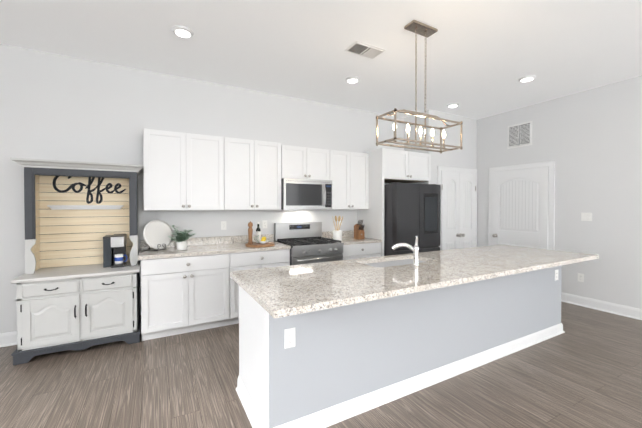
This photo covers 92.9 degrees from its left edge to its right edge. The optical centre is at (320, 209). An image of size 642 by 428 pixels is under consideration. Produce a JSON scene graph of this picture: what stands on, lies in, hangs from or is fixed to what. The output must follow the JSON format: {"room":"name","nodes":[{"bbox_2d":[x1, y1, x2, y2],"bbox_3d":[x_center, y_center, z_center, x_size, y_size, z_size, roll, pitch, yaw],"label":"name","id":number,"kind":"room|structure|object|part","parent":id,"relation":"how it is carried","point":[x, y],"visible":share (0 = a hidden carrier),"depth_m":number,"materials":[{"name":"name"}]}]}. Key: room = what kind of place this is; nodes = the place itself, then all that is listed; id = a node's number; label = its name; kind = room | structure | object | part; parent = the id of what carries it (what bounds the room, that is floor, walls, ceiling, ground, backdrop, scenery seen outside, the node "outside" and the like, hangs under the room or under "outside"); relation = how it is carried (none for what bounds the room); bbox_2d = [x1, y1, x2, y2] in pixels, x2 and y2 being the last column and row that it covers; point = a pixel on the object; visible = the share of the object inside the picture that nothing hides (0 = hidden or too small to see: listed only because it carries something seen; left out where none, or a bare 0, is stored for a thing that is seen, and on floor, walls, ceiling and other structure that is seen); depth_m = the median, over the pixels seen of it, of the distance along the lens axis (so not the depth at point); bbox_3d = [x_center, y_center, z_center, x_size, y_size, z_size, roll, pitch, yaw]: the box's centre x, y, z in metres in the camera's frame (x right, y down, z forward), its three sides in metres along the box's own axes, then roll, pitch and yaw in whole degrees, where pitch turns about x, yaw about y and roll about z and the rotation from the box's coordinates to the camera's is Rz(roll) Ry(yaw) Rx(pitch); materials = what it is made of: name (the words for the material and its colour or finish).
{"room":"kitchen","nodes":[
{"label":"kitchen","id":0,"kind":"room"},
{"bbox_2d":[0,44,403,332],"bbox_3d":[-1.538,-0.152,4.108,9.850,3.050,0.200,0,1,-29],"label":"wall","id":1,"kind":"structure","parent":0,"point":[59,107],"depth_m":3.61,"materials":[{"name":"paint"}]},
{"bbox_2d":[0,331,16,346],"bbox_3d":[-4.348,1.325,2.469,2.930,0.134,0.025,0,1,-29],"label":"baseboard","id":2,"kind":"structure","parent":1,"relation":"attached to","point":[8,339],"depth_m":3.10,"materials":[{"name":"white wood"}]},
{"bbox_2d":[143,129,229,210],"bbox_3d":[-1.639,-0.452,3.747,0.929,0.914,0.325,0,1,-29],"label":"upper cabinet","id":3,"kind":"object","parent":1,"relation":"attached to","point":[182,171],"depth_m":3.59,"materials":[{"name":"wood"}]},
{"bbox_2d":[221,221,225,229],"bbox_3d":[-1.313,0.212,4.116,0.070,0.115,0.007,0,1,-29],"label":"electrical outlet","id":4,"kind":"object","parent":1,"relation":"attached to","point":[223,225],"visible":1,"depth_m":4.11,"materials":[{"name":"plastic"}]},
{"bbox_2d":[142,230,353,248],"bbox_3d":[-0.774,0.405,4.400,3.156,0.100,0.022,0,1,-29],"label":"backsplash","id":5,"kind":"structure","parent":1,"relation":"attached to","point":[200,240],"depth_m":4.08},
{"bbox_2d":[230,138,281,209],"bbox_3d":[-0.977,-0.456,4.107,0.823,0.914,0.325,0,1,-29],"label":"upper cabinet","id":6,"kind":"object","parent":1,"relation":"attached to","point":[255,165],"depth_m":3.98,"materials":[{"name":"wood"}]},
{"bbox_2d":[262,220,266,227],"bbox_3d":[-0.807,0.209,4.391,0.070,0.115,0.007,0,1,-29],"label":"electrical outlet","id":7,"kind":"object","parent":1,"relation":"attached to","point":[264,223],"visible":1,"depth_m":4.38,"materials":[{"name":"plastic"}]},
{"bbox_2d":[282,145,329,179],"bbox_3d":[-0.280,-0.663,4.483,0.760,0.461,0.325,0,1,-29],"label":"upper cabinet","id":8,"kind":"object","parent":1,"relation":"attached to","point":[297,162],"depth_m":4.33,"materials":[{"name":"wood"}]},
{"bbox_2d":[281,178,331,209],"bbox_3d":[-0.249,-0.217,4.433,0.756,0.423,0.452,0,1,-29],"label":"microwave","id":9,"kind":"object","parent":8,"relation":"attached to","point":[302,194],"visible":1,"depth_m":4.25,"materials":[{"name":"silver metal"}]},
{"bbox_3d":[0.050,-0.201,4.371,0.018,0.310,0.057,0,1,-29],"label":"handle","id":10,"kind":"part","parent":9,"relation":"part of","materials":[{"name":"silver metal"}]},
{"bbox_2d":[330,150,369,208],"bbox_3d":[0.344,-0.453,4.825,0.780,0.889,0.325,0,1,-29],"label":"upper cabinet","id":11,"kind":"object","parent":1,"relation":"attached to","point":[349,171],"depth_m":4.70,"materials":[{"name":"wood"}]},
{"bbox_2d":[366,148,430,184],"bbox_3d":[1.244,-0.710,5.137,1.014,0.460,0.630,0,1,-29],"label":"upper cabinet","id":12,"kind":"object","parent":1,"relation":"attached to","point":[386,165],"depth_m":4.81,"materials":[{"name":"wood"}]},
{"bbox_2d":[0,301,641,427],"bbox_3d":[0.467,1.478,0.437,9.850,0.120,8.600,0,1,-29],"label":"floor","id":13,"kind":"structure","parent":0,"point":[584,370],"depth_m":2.39,"materials":[{"name":"brown wood"}]},
{"bbox_2d":[10,158,142,365],"bbox_3d":[-2.452,0.449,3.166,1.054,1.866,0.589,0,1,-29],"label":"hutch","id":14,"kind":"object","parent":13,"relation":"on","point":[73,294],"visible":0.98,"depth_m":3.11,"materials":[{"name":"paint"}]},
{"bbox_3d":[-2.496,-0.448,3.236,1.054,0.074,0.404,0,1,-29],"label":"crown","id":15,"kind":"part","parent":14,"relation":"part of","materials":[{"name":"paint"}]},
{"bbox_3d":[-2.431,-0.065,3.141,0.928,0.698,0.031,0,1,-29],"label":"frame","id":16,"kind":"part","parent":14,"relation":"part of","materials":[{"name":"grey paint"}]},
{"bbox_2d":[103,234,126,267],"bbox_3d":[-2.275,0.446,3.368,0.195,0.335,0.310,0,1,-29],"label":"coffee maker","id":17,"kind":"object","parent":14,"relation":"on","point":[114,244],"visible":0.88,"depth_m":3.27,"materials":[{"name":"black plastic"}]},
{"bbox_2d":[114,254,127,263],"bbox_3d":[-2.188,0.535,3.337,0.121,0.100,0.082,0,1,-29],"label":"coffee mug","id":18,"kind":"object","parent":17,"relation":"on","point":[118,258],"visible":1,"depth_m":3.30,"materials":[{"name":"white ceramic"}]},
{"bbox_2d":[141,253,237,340],"bbox_3d":[-1.574,0.941,3.627,0.954,0.875,0.629,0,1,-29],"label":"base cabinet","id":19,"kind":"object","parent":13,"relation":"on","point":[194,286],"depth_m":3.34,"materials":[{"name":"wood"}]},
{"bbox_2d":[138,241,289,260],"bbox_3d":[-1.277,0.482,3.774,1.673,0.038,0.645,0,1,-29],"label":"countertop","id":20,"kind":"structure","parent":19,"relation":"on","point":[239,246],"depth_m":3.57,"materials":[{"name":"beige stone"}]},
{"bbox_2d":[143,220,172,250],"bbox_3d":[-1.870,0.290,3.517,0.306,0.349,0.220,0,1,-29],"label":"decorative plate","id":21,"kind":"object","parent":20,"relation":"on","point":[156,233],"visible":1,"depth_m":3.50,"materials":[{"name":"ceramic"}]},
{"bbox_2d":[168,225,194,249],"bbox_3d":[-1.617,0.322,3.546,0.291,0.285,0.307,0,1,-29],"label":"potted plant","id":22,"kind":"object","parent":20,"relation":"on","point":[181,241],"visible":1,"depth_m":3.50,"materials":[{"name":"green plant"}]},
{"bbox_2d":[245,221,273,247],"bbox_3d":[-0.779,0.303,3.900,0.364,0.314,0.364,0,1,-29],"label":"serving board","id":23,"kind":"object","parent":20,"relation":"on","point":[260,242],"visible":1,"depth_m":3.83,"materials":[{"name":"brown wood"}]},
{"bbox_2d":[238,249,289,322],"bbox_3d":[-0.906,0.937,3.990,0.824,0.875,0.629,0,1,-29],"label":"base cabinet","id":24,"kind":"object","parent":13,"relation":"on","point":[272,257],"depth_m":3.74,"materials":[{"name":"wood"}]},
{"bbox_2d":[274,222,343,264],"bbox_3d":[-0.174,0.782,4.307,0.756,1.174,0.748,0,1,-29],"label":"range","id":25,"kind":"object","parent":13,"relation":"on","point":[307,242],"visible":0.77,"depth_m":4.17,"materials":[{"name":"silver metal"}]},
{"bbox_2d":[343,241,381,259],"bbox_3d":[0.444,0.928,4.723,0.719,0.875,0.629,0,1,-29],"label":"base cabinet","id":26,"kind":"object","parent":13,"relation":"on","point":[349,251],"depth_m":4.44,"materials":[{"name":"wood"}]},
{"bbox_2d":[324,237,377,244],"bbox_3d":[0.447,0.470,4.710,0.715,0.038,0.645,0,1,-29],"label":"countertop","id":27,"kind":"structure","parent":26,"relation":"on","point":[346,240],"depth_m":4.50,"materials":[{"name":"beige stone"}]},
{"bbox_2d":[332,216,342,240],"bbox_3d":[0.246,0.269,4.491,0.158,0.368,0.132,0,1,-29],"label":"utensil crock","id":28,"kind":"object","parent":27,"relation":"on","point":[337,234],"visible":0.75,"depth_m":4.46,"materials":[{"name":"white ceramic"}]},
{"bbox_2d":[354,220,364,238],"bbox_3d":[0.595,0.301,4.701,0.110,0.299,0.155,0,1,-29],"label":"knife block","id":29,"kind":"object","parent":27,"relation":"on","point":[359,232],"visible":1,"depth_m":4.67,"materials":[{"name":"brown wood"}]},
{"bbox_2d":[236,264,565,427],"bbox_3d":[1.042,0.950,2.891,3.502,0.875,0.686,0,1,-29],"label":"kitchen island","id":30,"kind":"object","parent":13,"relation":"on","point":[324,344],"depth_m":2.21,"materials":[{"name":"paint"}]},
{"bbox_2d":[284,328,294,348],"bbox_3d":[-0.188,0.780,1.855,0.070,0.115,0.007,0,1,-29],"label":"outlet","id":31,"kind":"object","parent":30,"relation":"attached to","point":[289,333],"depth_m":1.85,"materials":[{"name":"plastic"}]},
{"bbox_3d":[1.042,1.335,2.896,3.502,0.104,0.686,0,1,-29],"label":"moulding","id":32,"kind":"part","parent":30,"relation":"part of","materials":[{"name":"white wood"}]},
{"bbox_2d":[230,244,597,319],"bbox_3d":[1.093,0.494,2.774,3.555,0.038,1.010,0,1,-29],"label":"island countertop","id":33,"kind":"structure","parent":30,"relation":"on","point":[292,290],"depth_m":2.27,"materials":[{"name":"beige stone"}]},
{"bbox_2d":[392,236,418,264],"bbox_3d":[0.740,0.350,2.673,0.167,0.253,0.199,0,1,-29],"label":"faucet","id":34,"kind":"object","parent":33,"relation":"on","point":[415,249],"depth_m":2.63,"materials":[{"name":"white metal"}]},
{"bbox_2d":[555,270,557,280],"bbox_3d":[2.606,0.722,3.372,0.070,0.115,0.007,0,1,-29],"label":"outlet","id":35,"kind":"object","parent":30,"relation":"attached to","point":[556,271],"depth_m":3.37,"materials":[{"name":"plastic"}]},
{"bbox_2d":[384,182,440,255],"bbox_3d":[1.294,0.475,4.993,0.915,1.771,0.842,0,1,-29],"label":"fridge","id":36,"kind":"object","parent":13,"relation":"on","point":[412,211],"visible":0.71,"depth_m":4.58,"materials":[{"name":"black metal"}]},
{"bbox_2d":[0,0,641,119],"bbox_3d":[0.467,-1.692,0.398,9.850,0.120,8.600,0,1,-29],"label":"ceiling","id":37,"kind":"structure","parent":0,"point":[482,57],"depth_m":3.07,"materials":[{"name":"paint"}]},
{"bbox_2d":[172,25,193,37],"bbox_3d":[-1.285,-1.649,2.838,0.190,0.024,0.190,0,1,-29],"label":"recessed light","id":38,"kind":"object","parent":37,"relation":"in","point":[182,31],"visible":1,"depth_m":2.81,"materials":[{"name":"white plastic"}]},
{"bbox_2d":[345,76,359,82],"bbox_3d":[0.405,-1.662,3.916,0.190,0.024,0.190,0,1,-29],"label":"recessed light","id":39,"kind":"object","parent":37,"relation":"in","point":[352,79],"visible":0.94,"depth_m":3.88,"materials":[{"name":"white plastic"}]},
{"bbox_2d":[344,41,385,58],"bbox_3d":[0.457,-1.659,3.182,0.380,0.012,0.220,0,1,-29],"label":"ceiling vent","id":40,"kind":"object","parent":37,"relation":"in","point":[364,49],"visible":1,"depth_m":3.17,"materials":[{"name":"white metal"}]},
{"bbox_2d":[376,20,462,153],"bbox_3d":[0.912,-1.114,2.790,0.835,1.092,0.250,0,1,-29],"label":"chandelier","id":41,"kind":"object","parent":37,"relation":"hanging from","point":[420,28],"visible":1,"depth_m":2.76,"materials":[{"name":"metal"}]},
{"bbox_2d":[447,103,458,107],"bbox_3d":[2.121,-1.675,4.905,0.190,0.024,0.190,0,1,-29],"label":"recessed light","id":42,"kind":"object","parent":37,"relation":"in","point":[451,105],"visible":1,"depth_m":4.86,"materials":[{"name":"white plastic"}]},
{"bbox_2d":[518,75,535,81],"bbox_3d":[2.622,-1.662,3.880,0.190,0.024,0.190,0,1,-29],"label":"recessed light","id":43,"kind":"object","parent":37,"relation":"in","point":[527,78],"visible":1,"depth_m":3.84,"materials":[{"name":"white plastic"}]},
{"bbox_2d":[404,110,476,183],"bbox_3d":[2.240,-0.172,5.716,1.275,3.050,0.580,0,1,-29],"label":"wall","id":44,"kind":"structure","parent":0,"point":[465,156],"depth_m":5.44,"materials":[{"name":"paint"}]},
{"bbox_2d":[437,166,477,249],"bbox_3d":[2.492,0.299,5.463,1.061,2.109,0.109,0,1,-29],"label":"pantry doors","id":45,"kind":"structure","parent":44,"relation":"in","point":[458,214],"depth_m":5.46,"materials":[{"name":"white wood"}]},
{"bbox_3d":[2.500,0.356,5.448,0.929,1.594,0.073,0,1,-29],"label":"pantry doors hardware","id":46,"kind":"part","parent":45,"relation":"part of","materials":[{"name":"white wood"}]},
{"bbox_2d":[477,75,641,308],"bbox_3d":[4.707,-0.135,2.720,0.200,3.050,8.200,0,1,-29],"label":"wall","id":47,"kind":"structure","parent":0,"point":[589,142],"depth_m":4.25,"materials":[{"name":"paint"}]},
{"bbox_2d":[507,121,531,148],"bbox_3d":[3.300,-1.239,5.073,0.014,0.390,0.390,0,1,-29],"label":"air vent","id":48,"kind":"object","parent":47,"relation":"in","point":[520,135],"visible":1,"depth_m":5.06,"materials":[{"name":"white metal"}]},
{"bbox_2d":[488,161,554,249],"bbox_3d":[3.289,0.304,5.081,0.036,2.109,1.034,0,1,-29],"label":"hall door","id":49,"kind":"structure","parent":47,"relation":"in","point":[522,205],"depth_m":5.00,"materials":[{"name":"white wood"}]},
{"bbox_2d":[578,273,583,281],"bbox_3d":[3.708,0.970,4.354,0.007,0.115,0.070,0,1,-29],"label":"electrical outlet","id":50,"kind":"object","parent":47,"relation":"attached to","point":[580,277],"visible":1,"depth_m":4.35,"materials":[{"name":"plastic"}]},
{"bbox_2d":[581,213,591,220],"bbox_3d":[3.735,0.100,4.290,0.010,0.116,0.120,0,1,-29],"label":"light switch","id":51,"kind":"object","parent":47,"relation":"attached to","point":[586,216],"visible":1,"depth_m":4.29,"materials":[{"name":"plastic"}]},
{"bbox_2d":[561,292,641,319],"bbox_3d":[5.024,1.332,1.915,0.025,0.134,6.200,0,1,-29],"label":"baseboard","id":52,"kind":"structure","parent":47,"relation":"attached to","point":[619,309],"depth_m":4.13,"materials":[{"name":"white wood"}]}
]}

